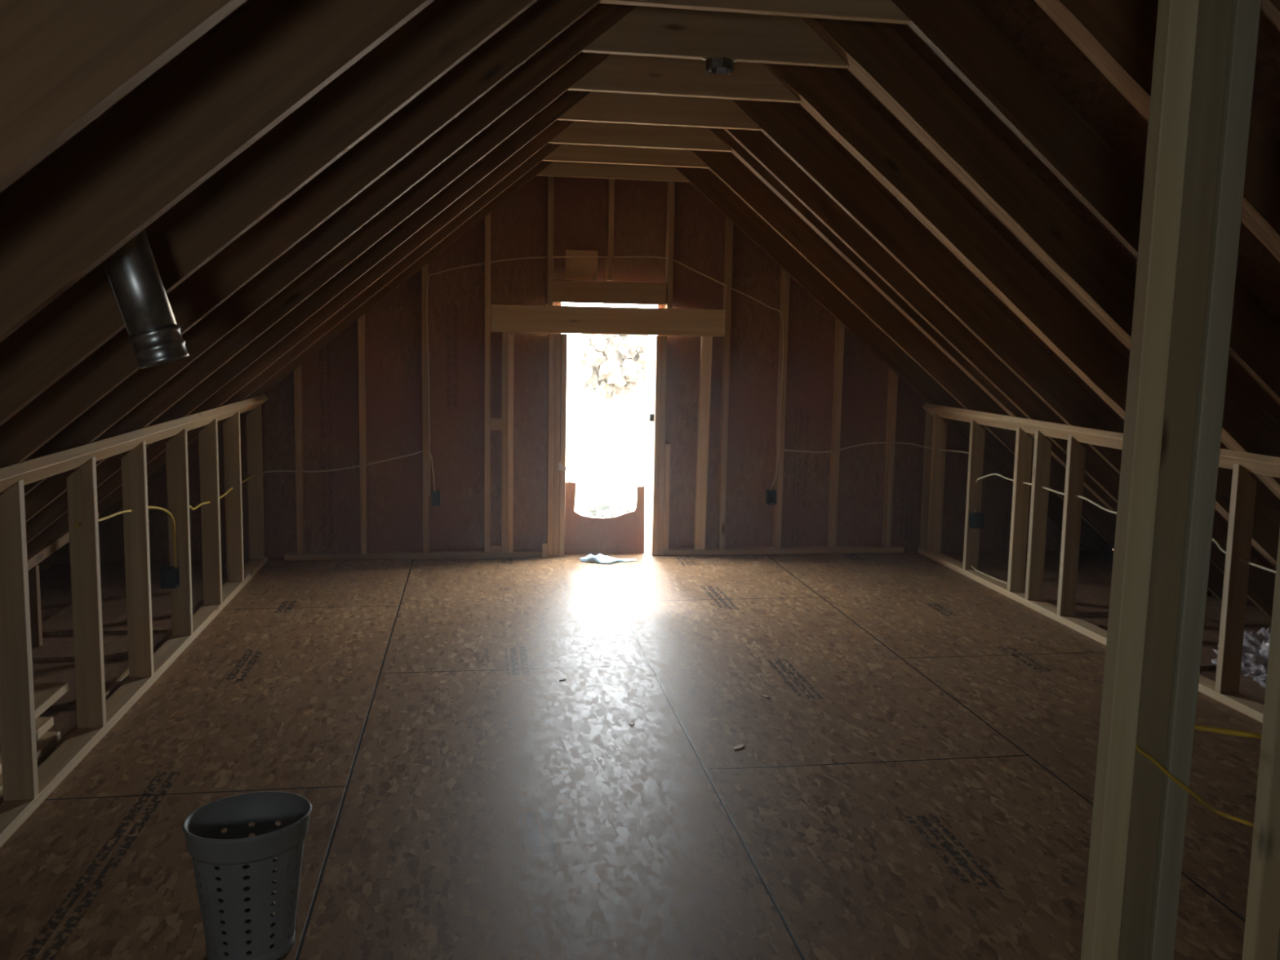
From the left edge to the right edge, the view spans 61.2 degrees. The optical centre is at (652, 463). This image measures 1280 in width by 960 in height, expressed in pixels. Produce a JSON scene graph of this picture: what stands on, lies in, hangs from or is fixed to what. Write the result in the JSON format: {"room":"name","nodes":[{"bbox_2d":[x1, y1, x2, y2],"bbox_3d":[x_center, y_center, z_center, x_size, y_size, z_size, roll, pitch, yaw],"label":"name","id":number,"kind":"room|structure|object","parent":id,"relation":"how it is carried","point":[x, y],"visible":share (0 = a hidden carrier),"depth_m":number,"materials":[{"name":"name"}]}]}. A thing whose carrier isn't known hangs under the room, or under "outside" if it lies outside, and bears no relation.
{"room":"unfinished attic","nodes":[
{"label":"unfinished attic","id":0,"kind":"room"},
{"bbox_2d":[53,175,1112,564],"bbox_3d":[-0.288,-0.934,7.364,7.670,3.242,0.012,0,7,-9],"label":"wall","id":1,"kind":"structure","parent":0,"point":[518,225],"depth_m":7.34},
{"bbox_2d":[565,249,597,280],"bbox_3d":[-0.474,-1.330,7.252,0.213,0.202,0.012,0,7,-9],"label":"plywood patch","id":2,"kind":"object","parent":1,"relation":"attached to","point":[577,268],"visible":1,"depth_m":7.25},
{"bbox_2d":[565,345,654,553],"bbox_3d":[-11.333,-5.324,70.462,120.000,4.325,128.000,0,7,-9],"label":"sky","id":3,"kind":"structure","parent":0,"point":[588,432],"depth_m":50.41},
{"bbox_2d":[581,497,633,518],"bbox_3d":[-1.160,1.363,29.544,1.340,0.828,1.404,-5,9,-44],"label":"shrub","id":4,"kind":"object","parent":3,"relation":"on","point":[609,508],"visible":0.56,"depth_m":29.13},
{"bbox_2d":[576,333,650,498],"bbox_3d":[-1.098,-1.377,30.283,2.103,5.400,2.046,0,7,-9],"label":"bare tree","id":5,"kind":"object","parent":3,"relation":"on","point":[615,364],"visible":0.9,"depth_m":29.60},
{"bbox_2d":[0,550,1271,959],"bbox_3d":[0.357,1.147,3.442,7.800,0.060,8.370,0,7,-9],"label":"floor","id":6,"kind":"structure","parent":0,"point":[914,779],"depth_m":3.78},
{"bbox_2d":[0,710,77,799],"bbox_3d":[-2.407,1.054,3.624,0.624,0.018,1.232,0,7,-9],"label":"joist","id":7,"kind":"object","parent":6,"relation":"on","point":[64,722],"visible":0.02,"depth_m":4.13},
{"bbox_2d":[0,731,60,798],"bbox_3d":[-2.102,1.060,3.384,0.062,0.034,1.150,0,7,-9],"label":"scrap","id":8,"kind":"object","parent":7,"relation":"on","point":[48,740],"visible":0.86,"depth_m":3.84,"materials":[{"name":"brown wood"}]},
{"bbox_3d":[-2.247,1.033,3.433,0.095,0.068,1.200,0,7,-9],"label":"scrap","id":9,"kind":"object","parent":7,"relation":"on","visible":0},
{"bbox_2d":[0,682,68,749],"bbox_3d":[-2.250,0.970,3.532,0.120,0.034,1.510,0,7,-9],"label":"scrap","id":10,"kind":"object","parent":9,"relation":"on","point":[46,695],"visible":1,"depth_m":4.15,"materials":[{"name":"brown wood"}]},
{"bbox_2d":[32,663,128,710],"bbox_3d":[-2.618,0.941,4.561,0.696,0.018,0.570,0,7,-9],"label":"joist","id":11,"kind":"object","parent":6,"relation":"on","point":[41,673],"visible":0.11,"depth_m":4.67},
{"bbox_2d":[31,634,166,662],"bbox_3d":[-2.684,0.874,5.129,0.637,0.018,0.352,0,7,-9],"label":"joist","id":12,"kind":"object","parent":6,"relation":"on","point":[52,649],"visible":0.33,"depth_m":5.09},
{"bbox_2d":[27,564,42,646],"bbox_3d":[-2.920,0.678,5.098,0.055,0.402,0.040,0,7,-9],"label":"post","id":13,"kind":"object","parent":12,"relation":"on","point":[33,573],"visible":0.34,"depth_m":5.09,"materials":[{"name":"brown wood"}]},
{"bbox_2d":[41,587,203,635],"bbox_3d":[-2.830,0.787,5.845,0.688,0.018,0.943,0,7,-9],"label":"joist","id":14,"kind":"object","parent":6,"relation":"on","point":[113,601],"visible":0.36,"depth_m":5.70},
{"bbox_2d":[0,555,267,847],"bbox_3d":[-2.101,0.962,4.198,0.089,0.038,5.870,0,7,-9],"label":"plate","id":15,"kind":"object","parent":6,"relation":"on","point":[53,771],"visible":0.66,"depth_m":4.09,"materials":[{"name":"brown wood"}]},
{"bbox_2d":[0,480,38,800],"bbox_3d":[-1.959,0.546,3.314,0.089,0.999,0.038,0,7,-9],"label":"stud","id":16,"kind":"object","parent":15,"relation":"on","point":[17,712],"visible":1,"depth_m":3.31,"materials":[{"name":"brown wood"}]},
{"bbox_2d":[66,456,106,728],"bbox_3d":[-2.058,0.472,3.932,0.089,0.999,0.038,0,7,-9],"label":"stud","id":17,"kind":"object","parent":15,"relation":"on","point":[82,486],"visible":1,"depth_m":3.92,"materials":[{"name":"brown wood"}]},
{"bbox_2d":[120,440,154,677],"bbox_3d":[-2.153,0.402,4.521,0.089,0.999,0.038,0,7,-9],"label":"stud","id":18,"kind":"object","parent":15,"relation":"on","point":[134,464],"visible":1,"depth_m":4.51,"materials":[{"name":"brown wood"}]},
{"bbox_2d":[165,427,193,635],"bbox_3d":[-2.254,0.326,5.153,0.089,0.999,0.038,0,7,-9],"label":"stud","id":19,"kind":"object","parent":15,"relation":"on","point":[176,448],"visible":1,"depth_m":5.13,"materials":[{"name":"brown wood"}]},
{"bbox_2d":[160,566,179,588],"bbox_3d":[-2.286,0.538,5.122,0.070,0.095,0.056,0,7,-9],"label":"outlet box","id":20,"kind":"object","parent":19,"relation":"attached to","point":[169,575],"visible":1,"depth_m":5.10,"materials":[{"name":"blue plastic"}]},
{"bbox_2d":[198,417,222,604],"bbox_3d":[-2.351,0.255,5.751,0.089,0.999,0.038,0,7,-9],"label":"stud","id":21,"kind":"object","parent":15,"relation":"on","point":[208,435],"visible":1,"depth_m":5.74,"materials":[{"name":"brown wood"}]},
{"bbox_2d":[222,410,244,581],"bbox_3d":[-2.437,0.190,6.290,0.089,0.999,0.038,0,7,-9],"label":"stud","id":22,"kind":"object","parent":15,"relation":"on","point":[231,427],"visible":1,"depth_m":6.28,"materials":[{"name":"brown wood"}]},
{"bbox_2d":[245,404,264,559],"bbox_3d":[-2.537,0.117,6.908,0.089,0.999,0.038,0,7,-9],"label":"stud","id":23,"kind":"object","parent":15,"relation":"on","point":[253,419],"visible":1,"depth_m":6.89,"materials":[{"name":"brown wood"}]},
{"bbox_2d":[181,791,311,959],"bbox_3d":[-0.974,1.013,2.616,0.295,0.345,0.263,-3,8,-34],"label":"basket","id":24,"kind":"object","parent":6,"relation":"on","point":[235,873],"visible":1,"depth_m":2.55,"materials":[{"name":"grey plastic"}]},
{"bbox_2d":[284,549,542,560],"bbox_3d":[-1.578,0.614,7.289,1.720,0.037,0.088,0,7,-9],"label":"plate","id":25,"kind":"object","parent":6,"relation":"on","point":[516,553],"visible":0.82,"depth_m":7.25,"materials":[{"name":"brown wood"}]},
{"bbox_2d":[293,364,305,554],"bbox_3d":[-2.314,-0.079,7.088,0.038,1.354,0.088,0,7,-9],"label":"stud","id":26,"kind":"object","parent":25,"relation":"on","point":[298,371],"visible":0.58,"depth_m":7.06,"materials":[{"name":"brown wood"}]},
{"bbox_2d":[357,313,368,554],"bbox_3d":[-1.910,-0.246,7.133,0.038,1.692,0.088,0,7,-9],"label":"stud","id":27,"kind":"object","parent":25,"relation":"on","point":[361,321],"visible":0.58,"depth_m":7.10,"materials":[{"name":"brown wood"}]},
{"bbox_2d":[421,262,429,553],"bbox_3d":[-1.505,-0.414,7.178,0.038,2.031,0.088,0,7,-9],"label":"stud","id":28,"kind":"object","parent":25,"relation":"on","point":[424,268],"visible":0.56,"depth_m":7.15,"materials":[{"name":"brown wood"}]},
{"bbox_2d":[484,213,490,552],"bbox_3d":[-1.101,-0.582,7.223,0.038,2.370,0.088,0,7,-9],"label":"stud","id":29,"kind":"object","parent":25,"relation":"on","point":[487,219],"visible":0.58,"depth_m":7.19,"materials":[{"name":"brown wood"}]},
{"bbox_2d":[501,332,507,553],"bbox_3d":[-0.997,-0.136,7.293,0.038,1.487,0.088,0,7,-9],"label":"stud","id":30,"kind":"object","parent":25,"relation":"on","point":[504,335],"visible":0.98,"depth_m":7.25,"materials":[{"name":"brown wood"}]},
{"bbox_2d":[506,333,514,552],"bbox_3d":[-0.958,-0.136,7.299,0.038,1.487,0.088,0,7,-9],"label":"stud","id":31,"kind":"object","parent":25,"relation":"on","point":[510,335],"visible":0.98,"depth_m":7.26,"materials":[{"name":"brown wood"}]},
{"bbox_2d":[490,304,725,336],"bbox_3d":[-0.286,-0.964,7.281,1.584,0.183,0.038,0,7,-9],"label":"header beam","id":32,"kind":"structure","parent":31,"relation":"on","point":[522,318],"depth_m":7.26,"materials":[{"name":"brown wood"}]},
{"bbox_2d":[546,176,554,305],"bbox_3d":[-0.677,-1.534,7.177,0.038,0.957,0.088,0,7,-9],"label":"stud","id":33,"kind":"object","parent":32,"relation":"on","point":[550,194],"visible":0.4,"depth_m":7.15,"materials":[{"name":"brown wood"}]},
{"bbox_2d":[552,280,666,305],"bbox_3d":[-0.285,-1.152,7.271,0.768,0.147,0.038,0,7,-9],"label":"block","id":34,"kind":"object","parent":32,"relation":"on","point":[564,291],"visible":1,"depth_m":7.25,"materials":[{"name":"brown wood"}]},
{"bbox_2d":[606,178,614,280],"bbox_3d":[-0.278,-1.651,7.228,0.038,0.842,0.088,0,7,-9],"label":"stud","id":35,"kind":"object","parent":34,"relation":"on","point":[611,182],"visible":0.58,"depth_m":7.20,"materials":[{"name":"brown wood"}]},
{"bbox_2d":[426,256,783,495],"bbox_3d":[-0.293,-0.594,7.319,2.420,1.617,0.049,0,7,-9],"label":"cable","id":36,"kind":"object","parent":35,"relation":"attached to","point":[543,256],"visible":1,"depth_m":7.19,"materials":[{"name":"beige plastic"}]},
{"bbox_2d":[665,181,675,308],"bbox_3d":[0.121,-1.534,7.306,0.038,0.957,0.088,0,7,-9],"label":"stud","id":37,"kind":"object","parent":32,"relation":"on","point":[671,185],"visible":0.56,"depth_m":7.28,"materials":[{"name":"brown wood"}]},
{"bbox_2d":[546,333,555,556],"bbox_3d":[-0.690,-0.121,7.344,0.038,1.517,0.088,0,7,-9],"label":"stud","id":38,"kind":"object","parent":6,"relation":"on","point":[551,336],"visible":0.92,"depth_m":7.31,"materials":[{"name":"brown wood"}]},
{"bbox_2d":[552,333,560,556],"bbox_3d":[-0.651,-0.121,7.350,0.038,1.517,0.088,0,7,-9],"label":"stud","id":39,"kind":"object","parent":6,"relation":"on","point":[557,336],"visible":0.88,"depth_m":7.31,"materials":[{"name":"brown wood"}]},
{"bbox_2d":[558,333,567,556],"bbox_3d":[-0.610,-0.121,7.357,0.038,1.517,0.088,0,7,-9],"label":"stud","id":40,"kind":"object","parent":6,"relation":"on","point":[563,336],"visible":0.88,"depth_m":7.31,"materials":[{"name":"brown wood"}]},
{"bbox_2d":[650,335,662,555],"bbox_3d":[0.025,-0.120,7.459,0.036,1.517,0.088,0,7,-9],"label":"stud","id":41,"kind":"object","parent":6,"relation":"on","point":[658,339],"visible":1,"depth_m":7.42,"materials":[{"name":"brown wood"}]},
{"bbox_2d":[657,335,667,555],"bbox_3d":[0.063,-0.120,7.465,0.038,1.517,0.088,0,7,-9],"label":"stud","id":42,"kind":"object","parent":6,"relation":"on","point":[664,343],"visible":0.82,"depth_m":7.42,"materials":[{"name":"brown wood"}]},
{"bbox_2d":[663,545,904,555],"bbox_3d":[0.940,0.615,7.694,1.760,0.037,0.088,0,7,-9],"label":"plate","id":43,"kind":"object","parent":6,"relation":"on","point":[854,548],"visible":0.82,"depth_m":7.66,"materials":[{"name":"brown wood"}]},
{"bbox_2d":[662,442,671,555],"bbox_3d":[0.095,0.246,7.514,0.036,0.780,0.088,0,7,-9],"label":"stud","id":44,"kind":"object","parent":43,"relation":"on","point":[668,446],"visible":0.78,"depth_m":7.47,"materials":[{"name":"brown wood"}]},
{"bbox_2d":[693,336,712,549],"bbox_3d":[0.351,-0.137,7.490,0.072,1.480,0.050,1,7,-9],"label":"stud","id":45,"kind":"object","parent":43,"relation":"on","point":[706,342],"visible":1,"depth_m":7.47,"materials":[{"name":"brown wood"}]},
{"bbox_2d":[716,216,733,549],"bbox_3d":[0.504,-0.584,7.481,0.038,2.375,0.088,0,7,-9],"label":"stud","id":46,"kind":"object","parent":43,"relation":"on","point":[728,253],"visible":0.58,"depth_m":7.46,"materials":[{"name":"brown wood"}]},
{"bbox_2d":[772,268,790,548],"bbox_3d":[0.902,-0.415,7.565,0.038,2.036,0.088,0,7,-9],"label":"stud","id":47,"kind":"object","parent":43,"relation":"on","point":[784,288],"visible":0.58,"depth_m":7.55,"materials":[{"name":"brown wood"}]},
{"bbox_2d":[826,319,844,547],"bbox_3d":[1.300,-0.247,7.649,0.038,1.697,0.088,0,7,-9],"label":"stud","id":48,"kind":"object","parent":43,"relation":"on","point":[839,328],"visible":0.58,"depth_m":7.62,"materials":[{"name":"brown wood"}]},
{"bbox_2d":[880,368,897,547],"bbox_3d":[1.698,-0.079,7.733,0.038,1.359,0.088,0,7,-9],"label":"stud","id":49,"kind":"object","parent":43,"relation":"on","point":[892,377],"visible":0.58,"depth_m":7.71,"materials":[{"name":"brown wood"}]},
{"bbox_2d":[917,547,1106,645],"bbox_3d":[2.120,0.769,6.558,0.164,0.038,2.471,0,7,-9],"label":"plate","id":50,"kind":"object","parent":6,"relation":"on","point":[1094,632],"depth_m":6.28,"materials":[{"name":"brown wood"}]},
{"bbox_2d":[919,411,933,548],"bbox_3d":[1.975,0.117,7.710,0.089,0.986,0.038,0,7,-9],"label":"stud","id":51,"kind":"object","parent":50,"relation":"on","point":[929,418],"visible":0.52,"depth_m":7.69,"materials":[{"name":"brown wood"}]},
{"bbox_2d":[926,412,946,552],"bbox_3d":[1.996,0.133,7.578,0.089,0.986,0.038,0,7,-9],"label":"stud","id":52,"kind":"object","parent":50,"relation":"on","point":[939,433],"visible":1,"depth_m":7.56,"materials":[{"name":"brown wood"}]},
{"bbox_2d":[962,418,985,569],"bbox_3d":[2.087,0.201,7.011,0.089,0.986,0.038,0,7,-9],"label":"stud","id":53,"kind":"object","parent":50,"relation":"on","point":[977,433],"visible":0.9,"depth_m":6.99,"materials":[{"name":"brown wood"}]},
{"bbox_2d":[968,512,983,528],"bbox_3d":[2.093,0.366,6.981,0.070,0.095,0.056,0,7,-9],"label":"outlet box","id":54,"kind":"object","parent":53,"relation":"attached to","point":[976,519],"visible":1,"depth_m":6.96,"materials":[{"name":"blue plastic"}]},
{"bbox_2d":[1007,426,1032,591],"bbox_3d":[2.183,0.272,6.417,0.089,0.986,0.038,0,7,-9],"label":"stud","id":55,"kind":"object","parent":50,"relation":"on","point":[1024,442],"visible":1,"depth_m":6.40,"materials":[{"name":"brown wood"}]},
{"bbox_2d":[1024,429,1051,600],"bbox_3d":[2.217,0.297,6.205,0.089,0.986,0.038,0,7,-9],"label":"stud","id":56,"kind":"object","parent":50,"relation":"on","point":[1042,446],"visible":1,"depth_m":6.19,"materials":[{"name":"brown wood"}]},
{"bbox_2d":[1056,435,1085,616],"bbox_3d":[2.272,0.338,5.860,0.089,0.986,0.038,0,7,-9],"label":"stud","id":57,"kind":"object","parent":50,"relation":"on","point":[1076,452],"visible":1,"depth_m":5.84,"materials":[{"name":"brown wood"}]},
{"bbox_2d":[985,571,1111,615],"bbox_3d":[2.592,0.792,6.707,0.681,0.018,1.069,0,7,-9],"label":"joist","id":58,"kind":"object","parent":6,"relation":"on","point":[1093,597],"visible":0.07,"depth_m":6.64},
{"bbox_2d":[1080,0,1199,959],"bbox_3d":[0.954,0.009,2.114,0.060,2.531,0.043,1,7,-9],"label":"stud","id":59,"kind":"object","parent":6,"relation":"on","point":[1176,27],"visible":1,"depth_m":2.10,"materials":[{"name":"brown wood"}]},
{"bbox_2d":[1135,740,1253,826],"bbox_3d":[1.162,0.682,2.257,0.422,0.265,0.067,-2,8,-28],"label":"cable","id":60,"kind":"object","parent":59,"relation":"attached to","point":[1138,748],"visible":1,"depth_m":2.18,"materials":[{"name":"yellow plastic"}]},
{"bbox_2d":[1082,617,1220,669],"bbox_3d":[2.788,0.922,5.617,0.710,0.018,0.880,0,7,-7],"label":"joist","id":61,"kind":"object","parent":6,"relation":"on","point":[1211,630],"visible":0.08,"depth_m":5.64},
{"bbox_2d":[1117,0,1232,959],"bbox_3d":[1.015,0.006,2.160,0.077,2.529,0.089,1,7,-9],"label":"stud","id":62,"kind":"object","parent":6,"relation":"on","point":[1214,21],"visible":0.62,"depth_m":2.12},
{"bbox_2d":[1147,0,1261,959],"bbox_3d":[1.083,0.025,2.134,0.050,2.498,0.038,1,7,-9],"label":"stud","id":63,"kind":"object","parent":6,"relation":"on","point":[1245,16],"visible":0.88,"depth_m":2.11,"materials":[{"name":"brown wood"}]},
{"bbox_2d":[1198,674,1264,723],"bbox_3d":[2.438,1.006,4.575,0.164,0.038,0.601,0,7,-9],"label":"plate","id":64,"kind":"object","parent":6,"relation":"on","point":[1246,705],"depth_m":4.56,"materials":[{"name":"brown wood"}]},
{"bbox_2d":[1214,463,1256,693],"bbox_3d":[2.477,0.490,4.587,0.089,0.986,0.038,0,7,-9],"label":"stud","id":65,"kind":"object","parent":64,"relation":"on","point":[1243,488],"visible":1,"depth_m":4.57,"materials":[{"name":"brown wood"}]},
{"bbox_2d":[1201,673,1265,704],"bbox_3d":[2.913,1.052,4.521,0.643,0.018,1.118,0,7,-9],"label":"joist","id":66,"kind":"object","parent":6,"relation":"on","point":[1248,687],"visible":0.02,"depth_m":4.82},
{"bbox_2d":[1211,626,1271,688],"bbox_3d":[2.900,0.872,5.018,0.421,0.219,0.723,0,7,-9],"label":"plastic film","id":67,"kind":"object","parent":66,"relation":"on","point":[1255,646],"visible":0.45,"depth_m":4.99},
{"bbox_2d":[1241,528,1279,959],"bbox_3d":[1.304,0.114,2.181,0.053,2.318,0.040,0,7,-9],"label":"stud","id":68,"kind":"object","parent":6,"relation":"on","point":[1262,923],"visible":1,"depth_m":2.24,"materials":[{"name":"brown wood"}]},
{"bbox_2d":[0,0,1279,575],"bbox_3d":[0.362,-0.435,3.321,7.890,3.315,8.700,0,7,-9],"label":"ceiling","id":69,"kind":"structure","parent":0,"point":[1024,24],"depth_m":3.61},
{"bbox_2d":[0,0,247,192],"bbox_3d":[-1.224,-0.266,1.431,3.714,3.236,0.040,0,7,-9],"label":"rafter","id":70,"kind":"object","parent":69,"relation":"attached to","point":[64,64],"visible":1,"depth_m":1.45,"materials":[{"name":"brown wood"}]},
{"bbox_2d":[102,229,189,368],"bbox_3d":[-1.167,-0.521,2.364,0.277,0.623,0.114,0,7,-7],"label":"vent duct","id":71,"kind":"object","parent":69,"relation":"attached to","point":[155,337],"visible":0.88,"depth_m":2.35,"materials":[{"name":"metal"}]},
{"bbox_2d":[0,0,435,342],"bbox_3d":[-1.321,-0.338,2.036,3.714,3.236,0.040,0,7,-9],"label":"rafter","id":72,"kind":"object","parent":69,"relation":"attached to","point":[127,171],"visible":1,"depth_m":2.05,"materials":[{"name":"brown wood"}]},
{"bbox_2d":[0,0,537,426],"bbox_3d":[-1.418,-0.410,2.641,3.714,3.236,0.039,0,7,-9],"label":"rafter","id":73,"kind":"object","parent":69,"relation":"attached to","point":[65,332],"visible":0.64,"depth_m":2.66,"materials":[{"name":"brown wood"}]},
{"bbox_2d":[38,160,552,569],"bbox_3d":[-2.103,-0.918,6.896,3.714,3.236,0.040,0,7,-9],"label":"rafter","id":74,"kind":"object","parent":69,"relation":"attached to","point":[116,507],"visible":0.21,"depth_m":6.91,"materials":[{"name":"brown wood"}]},
{"bbox_2d":[537,161,689,182],"bbox_3d":[-0.249,-1.958,7.069,1.007,0.184,0.038,0,7,-9],"label":"tie","id":75,"kind":"object","parent":74,"relation":"attached to","point":[560,169],"visible":0.52,"depth_m":7.06,"materials":[{"name":"brown wood"}]},
{"bbox_2d":[37,142,561,564],"bbox_3d":[-2.005,-0.846,6.292,3.714,3.236,0.040,0,7,-9],"label":"rafter","id":76,"kind":"object","parent":69,"relation":"attached to","point":[538,157],"visible":0.2,"depth_m":6.31,"materials":[{"name":"brown wood"}]},
{"bbox_2d":[542,143,709,168],"bbox_3d":[-0.152,-1.886,6.466,1.007,0.184,0.038,0,7,-9],"label":"tie","id":77,"kind":"object","parent":76,"relation":"attached to","point":[564,153],"visible":0.58,"depth_m":6.45,"materials":[{"name":"brown wood"}]},
{"bbox_2d":[0,0,600,467],"bbox_3d":[-1.515,-0.482,3.242,3.714,3.236,0.038,0,7,-9],"label":"rafter","id":78,"kind":"object","parent":69,"relation":"attached to","point":[459,88],"visible":0.58,"depth_m":3.27,"materials":[{"name":"brown wood"}]},
{"bbox_2d":[600,0,911,24],"bbox_3d":[0.338,-1.522,3.417,1.007,0.184,0.038,0,7,-9],"label":"tie","id":79,"kind":"object","parent":78,"relation":"attached to","point":[869,11],"visible":1,"depth_m":3.43,"materials":[{"name":"brown wood"}]},
{"bbox_2d":[26,120,574,555],"bbox_3d":[-1.911,-0.775,5.704,3.714,3.236,0.041,0,7,-9],"label":"rafter","id":80,"kind":"object","parent":69,"relation":"attached to","point":[155,449],"visible":0.22,"depth_m":5.72,"materials":[{"name":"brown wood"}]},
{"bbox_2d":[26,511,98,570],"bbox_3d":[-2.962,0.391,5.384,0.038,0.134,1.100,0,7,-9],"label":"brace","id":81,"kind":"object","parent":80,"relation":"attached to","point":[38,555],"visible":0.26,"depth_m":5.23,"materials":[{"name":"brown wood"}]},
{"bbox_2d":[548,120,732,151],"bbox_3d":[-0.058,-1.816,5.878,1.007,0.184,0.038,0,7,-9],"label":"tie","id":82,"kind":"object","parent":80,"relation":"attached to","point":[584,133],"visible":0.58,"depth_m":5.86,"materials":[{"name":"brown wood"}]},
{"bbox_2d":[25,89,591,543],"bbox_3d":[-1.810,-0.701,5.077,3.714,3.236,0.041,0,7,-9],"label":"rafter","id":83,"kind":"object","parent":69,"relation":"attached to","point":[548,115],"visible":0.24,"depth_m":5.10,"materials":[{"name":"brown wood"}]},
{"bbox_2d":[556,91,761,130],"bbox_3d":[0.043,-1.741,5.250,1.007,0.184,0.038,0,7,-9],"label":"tie","id":84,"kind":"object","parent":83,"relation":"attached to","point":[595,107],"visible":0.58,"depth_m":5.23,"materials":[{"name":"brown wood"}]},
{"bbox_2d":[24,52,610,523],"bbox_3d":[-1.708,-0.625,4.439,3.714,3.236,0.041,0,7,-9],"label":"rafter","id":85,"kind":"object","parent":69,"relation":"attached to","point":[558,83],"visible":0.29,"depth_m":4.46,"materials":[{"name":"brown wood"}]},
{"bbox_2d":[0,394,268,493],"bbox_3d":[-2.052,-0.059,4.074,0.096,0.088,5.850,0,7,-9],"label":"plate","id":86,"kind":"object","parent":85,"relation":"attached to","point":[33,470],"visible":0.86,"depth_m":4.00,"materials":[{"name":"brown wood"}]},
{"bbox_2d":[568,53,800,102],"bbox_3d":[0.146,-1.665,4.613,1.007,0.184,0.038,0,7,-9],"label":"tie","id":87,"kind":"object","parent":85,"relation":"attached to","point":[617,73],"visible":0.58,"depth_m":4.59,"materials":[{"name":"brown wood"}]},
{"bbox_2d":[0,2,636,495],"bbox_3d":[-1.609,-0.551,3.825,3.714,3.236,0.041,0,7,-9],"label":"rafter","id":88,"kind":"object","parent":69,"relation":"attached to","point":[141,384],"visible":0.45,"depth_m":3.85,"materials":[{"name":"brown wood"}]},
{"bbox_2d":[582,5,848,68],"bbox_3d":[0.244,-1.592,4.000,1.007,0.184,0.038,0,7,-9],"label":"tie","id":89,"kind":"object","parent":88,"relation":"attached to","point":[644,31],"visible":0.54,"depth_m":3.98,"materials":[{"name":"brown wood"}]},
{"bbox_2d":[702,57,737,75],"bbox_3d":[0.249,-1.476,4.015,0.108,0.048,0.104,6,8,34],"label":"junction box","id":90,"kind":"object","parent":89,"relation":"attached to","point":[713,64],"visible":1,"depth_m":3.98,"materials":[{"name":"metal"}]},
{"bbox_2d":[674,166,1108,555],"bbox_3d":[1.563,-0.916,7.486,3.712,3.235,0.041,0,7,-9],"label":"rafter","id":91,"kind":"object","parent":69,"relation":"attached to","point":[705,181],"visible":0.42,"depth_m":7.43,"materials":[{"name":"brown wood"}]},
{"bbox_2d":[691,150,1116,547],"bbox_3d":[1.660,-0.844,6.882,3.712,3.235,0.040,0,7,-9],"label":"rafter","id":92,"kind":"object","parent":69,"relation":"attached to","point":[726,166],"visible":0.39,"depth_m":6.80,"materials":[{"name":"brown wood"}]},
{"bbox_2d":[708,128,1212,595],"bbox_3d":[1.757,-0.772,6.279,3.712,3.235,0.067,0,7,-9],"label":"rafter","id":93,"kind":"object","parent":69,"relation":"attached to","point":[738,150],"visible":0.22,"depth_m":6.17,"materials":[{"name":"brown wood"}]},
{"bbox_2d":[724,128,1224,601],"bbox_3d":[1.790,-0.748,6.078,3.712,3.235,0.039,0,7,-9],"label":"rafter","id":94,"kind":"object","parent":69,"relation":"attached to","point":[772,158],"visible":0.36,"depth_m":5.99,"materials":[{"name":"brown wood"}]},
{"bbox_2d":[732,99,1275,619],"bbox_3d":[1.856,-0.699,5.666,3.712,3.235,0.039,0,7,-9],"label":"rafter","id":95,"kind":"object","parent":69,"relation":"attached to","point":[789,131],"visible":0.6,"depth_m":5.57,"materials":[{"name":"brown wood"}]},
{"bbox_2d":[763,63,1279,568],"bbox_3d":[1.961,-0.620,5.011,3.712,3.237,0.078,0,7,-9],"label":"rafter","id":96,"kind":"object","parent":69,"relation":"attached to","point":[823,92],"visible":0.66,"depth_m":4.85,"materials":[{"name":"brown wood"}]},
{"bbox_2d":[800,17,1279,499],"bbox_3d":[2.062,-0.546,4.383,3.712,3.235,0.107,0,7,-9],"label":"rafter","id":97,"kind":"object","parent":69,"relation":"attached to","point":[874,53],"visible":0.75,"depth_m":4.17,"materials":[{"name":"brown wood"}]},
{"bbox_2d":[891,0,1279,404],"bbox_3d":[2.151,-0.480,3.832,3.712,3.235,0.040,0,7,-9],"label":"rafter","id":98,"kind":"object","parent":69,"relation":"attached to","point":[957,32],"visible":0.73,"depth_m":3.61,"materials":[{"name":"brown wood"}]},
{"bbox_2d":[1033,0,1279,262],"bbox_3d":[2.251,-0.405,3.206,3.712,3.235,0.087,0,7,-9],"label":"rafter","id":99,"kind":"object","parent":69,"relation":"attached to","point":[1117,37],"visible":0.51,"depth_m":2.94,"materials":[{"name":"brown wood"}]},
{"bbox_2d":[1218,448,1279,477],"bbox_3d":[2.248,0.033,4.103,0.503,0.088,0.936,0,7,-9],"label":"plate","id":100,"kind":"object","parent":99,"relation":"attached to","point":[1262,464],"depth_m":4.42,"materials":[{"name":"brown wood"}]},
{"bbox_2d":[1260,0,1279,31],"bbox_3d":[2.345,-0.336,2.627,3.712,3.235,0.042,0,7,-9],"label":"rafter","id":101,"kind":"object","parent":69,"relation":"attached to","point":[1270,8],"visible":1,"depth_m":2.39,"materials":[{"name":"brown wood"}]},
{"bbox_2d":[921,403,1123,449],"bbox_3d":[1.937,-0.197,6.037,0.503,0.088,3.102,0,7,-9],"label":"plate","id":102,"kind":"object","parent":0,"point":[1085,435],"depth_m":6.15,"materials":[{"name":"brown wood"}]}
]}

